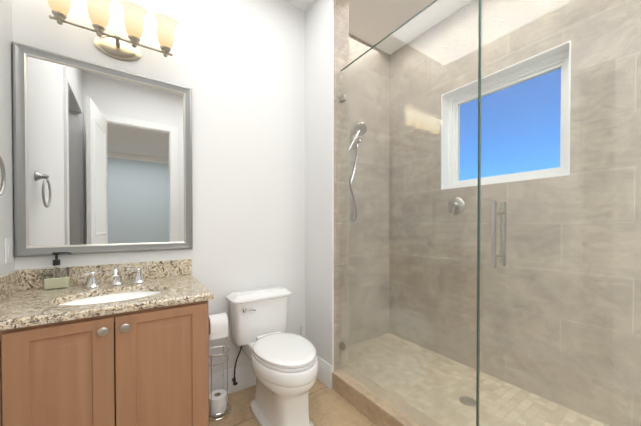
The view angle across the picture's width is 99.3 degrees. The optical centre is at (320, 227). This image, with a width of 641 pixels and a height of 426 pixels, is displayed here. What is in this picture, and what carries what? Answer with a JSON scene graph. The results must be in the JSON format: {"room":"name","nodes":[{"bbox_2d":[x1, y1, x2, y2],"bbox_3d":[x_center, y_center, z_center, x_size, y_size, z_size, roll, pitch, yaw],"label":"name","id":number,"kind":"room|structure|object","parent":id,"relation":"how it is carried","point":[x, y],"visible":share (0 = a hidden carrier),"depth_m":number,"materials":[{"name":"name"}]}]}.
{"room":"bathroom","nodes":[
{"label":"bathroom","id":0,"kind":"room"},
{"bbox_2d":[0,0,14,275],"bbox_3d":[-0.880,-0.297,0.323,0.120,2.960,2.370,0,1,-34],"label":"wall","id":1,"kind":"structure","parent":0,"point":[6,155],"depth_m":1.26,"materials":[{"name":"white paint"}]},
{"bbox_2d":[0,156,5,195],"bbox_3d":[-1.256,-0.227,1.029,0.057,0.218,0.176,0,1,-34],"label":"towel ring","id":2,"kind":"object","parent":1,"relation":"attached to","point":[3,177],"visible":1,"depth_m":1.10,"materials":[{"name":"silver metal"}]},
{"bbox_2d":[4,237,11,263],"bbox_3d":[-1.444,0.103,1.262,0.008,0.118,0.074,0,1,-34],"label":"outlet","id":3,"kind":"object","parent":1,"relation":"attached to","point":[8,248],"visible":1,"depth_m":1.25,"materials":[{"name":"white plastic"}]},
{"bbox_2d":[12,0,304,374],"bbox_3d":[-1.222,-0.310,1.616,5.000,2.960,0.150,0,1,-34],"label":"wall","id":4,"kind":"structure","parent":0,"point":[237,67],"depth_m":1.93,"materials":[{"name":"white paint"}]},
{"bbox_2d":[12,42,192,256],"bbox_3d":[-1.162,-0.381,1.547,0.794,1.040,0.029,0,1,-34],"label":"mirror","id":5,"kind":"object","parent":4,"relation":"attached to","point":[102,158],"visible":1,"depth_m":1.50,"materials":[{"name":"grey mirror"}]},
{"bbox_2d":[47,0,178,61],"bbox_3d":[-1.093,-1.080,1.464,0.578,0.236,0.233,0,1,-34],"label":"sconce","id":6,"kind":"object","parent":4,"relation":"attached to","point":[117,46],"visible":1,"depth_m":1.47,"materials":[{"name":"white glass"}]},
{"bbox_2d":[209,363,255,393],"bbox_3d":[-0.490,1.084,2.031,0.889,0.165,0.017,0,1,-34],"label":"baseboard","id":7,"kind":"structure","parent":4,"relation":"attached to","point":[245,376],"depth_m":1.94,"materials":[{"name":"white wood"}]},
{"bbox_2d":[209,378,376,425],"bbox_3d":[0.646,1.247,-1.089,5.000,0.100,6.750,0,1,-34],"label":"floor","id":8,"kind":"structure","parent":0,"point":[329,407],"depth_m":1.74,"materials":[{"name":"tile"}]},
{"bbox_2d":[0,252,213,425],"bbox_3d":[-0.997,0.647,1.309,0.791,1.050,0.624,0,1,-34],"label":"bathroom vanity","id":9,"kind":"object","parent":8,"relation":"on","point":[122,344],"visible":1,"depth_m":1.13,"materials":[{"name":"brown wood"}]},
{"bbox_2d":[0,259,213,329],"bbox_3d":[-1.003,0.348,1.315,0.791,0.283,0.604,0,1,-34],"label":"countertop","id":10,"kind":"structure","parent":9,"relation":"on","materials":[{"name":"stone"}]},
{"bbox_2d":[42,252,71,289],"bbox_3d":[-1.327,0.213,1.379,0.107,0.183,0.056,0,1,-34],"label":"soap dispenser","id":11,"kind":"object","parent":10,"relation":"on","point":[56,277],"depth_m":1.36,"materials":[{"name":"clear glass"}]},
{"bbox_2d":[83,267,145,287],"bbox_3d":[-1.069,0.255,1.425,0.270,0.100,0.168,0,1,-34],"label":"faucet","id":12,"kind":"object","parent":10,"relation":"on","point":[138,282],"depth_m":1.44,"materials":[{"name":"silver metal"}]},
{"bbox_2d":[208,313,230,420],"bbox_3d":[-0.654,0.856,1.727,0.165,0.620,0.165,0,1,-34],"label":"paper holder","id":13,"kind":"object","parent":8,"relation":"on","point":[219,405],"visible":0.83,"depth_m":1.69,"materials":[{"name":"silver metal"}]},
{"bbox_2d":[226,286,317,425],"bbox_3d":[-0.285,0.807,1.725,0.436,0.724,0.748,0,1,-34],"label":"toilet","id":14,"kind":"object","parent":8,"relation":"on","point":[284,367],"visible":1,"depth_m":1.60,"materials":[{"name":"white ceramic"}]},
{"bbox_2d":[332,366,441,425],"bbox_3d":[0.680,1.112,1.250,0.163,0.125,1.870,0,1,-34],"label":"shower curb","id":15,"kind":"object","parent":8,"relation":"on","point":[372,405],"depth_m":1.68,"materials":[{"name":"tile"}]},
{"bbox_2d":[340,0,640,425],"bbox_3d":[0.677,-0.050,1.243,0.109,2.194,1.860,0,1,-34],"label":"glass wall","id":16,"kind":"structure","parent":15,"relation":"on","point":[494,212],"depth_m":1.19,"materials":[{"name":"clear glass"}]},
{"bbox_2d":[349,333,608,425],"bbox_3d":[0.997,1.142,1.693,0.870,0.055,2.240,0,1,-34],"label":"mosaic shower floor","id":17,"kind":"structure","parent":8,"relation":"on","point":[467,372],"depth_m":1.88,"materials":[{"name":"beige tile"}]},
{"bbox_2d":[459,396,475,406],"bbox_3d":[0.947,1.112,1.750,0.104,0.005,0.104,0,1,-34],"label":"floor drain","id":18,"kind":"object","parent":17,"relation":"on","point":[464,402],"depth_m":1.74,"materials":[{"name":"silver metal"}]},
{"bbox_2d":[305,0,348,371],"bbox_3d":[0.043,-0.315,2.163,0.155,2.960,0.380,0,1,-34],"label":"wall","id":19,"kind":"structure","parent":0,"point":[326,42],"depth_m":2.04,"materials":[{"name":"white paint"}]},
{"bbox_2d":[316,356,331,389],"bbox_3d":[-0.017,1.083,2.112,0.017,0.165,0.340,0,1,-34],"label":"baseboard","id":20,"kind":"structure","parent":19,"relation":"attached to","point":[324,374],"depth_m":2.03,"materials":[{"name":"white wood"}]},
{"bbox_2d":[349,34,389,345],"bbox_3d":[0.358,-0.319,2.605,0.875,2.960,0.010,0,1,-34],"label":"wall tile","id":21,"kind":"structure","parent":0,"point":[358,47],"depth_m":2.68,"materials":[{"name":"beige tile"}]},
{"bbox_2d":[349,122,366,221],"bbox_3d":[0.320,-0.511,2.499,0.210,0.909,0.116,0,1,-34],"label":"shower head","id":22,"kind":"object","parent":21,"relation":"attached to","point":[361,129],"depth_m":2.50},
{"bbox_2d":[283,0,471,54],"bbox_3d":[0.646,-1.813,-1.119,5.000,0.100,6.750,0,1,-34],"label":"ceiling","id":23,"kind":"structure","parent":0,"point":[372,22],"depth_m":2.31,"materials":[{"name":"white paint"}]},
{"bbox_2d":[389,0,640,425],"bbox_3d":[1.427,-0.313,1.998,0.200,2.960,2.520,0,1,-34],"label":"wall tile","id":24,"kind":"structure","parent":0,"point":[615,286],"depth_m":1.81,"materials":[{"name":"beige tile"}]},
{"bbox_2d":[448,197,464,215],"bbox_3d":[1.102,-0.177,2.246,0.055,0.155,0.144,0,1,-34],"label":"shower valve","id":25,"kind":"object","parent":24,"relation":"attached to","point":[454,207],"depth_m":2.23,"materials":[{"name":"silver metal"}]},
{"bbox_2d":[441,40,570,189],"bbox_3d":[1.359,-0.741,2.067,0.169,0.823,0.850,0,1,-34],"label":"window","id":26,"kind":"structure","parent":24,"relation":"in","point":[451,161],"depth_m":2.05,"materials":[{"name":"white"}]}
]}

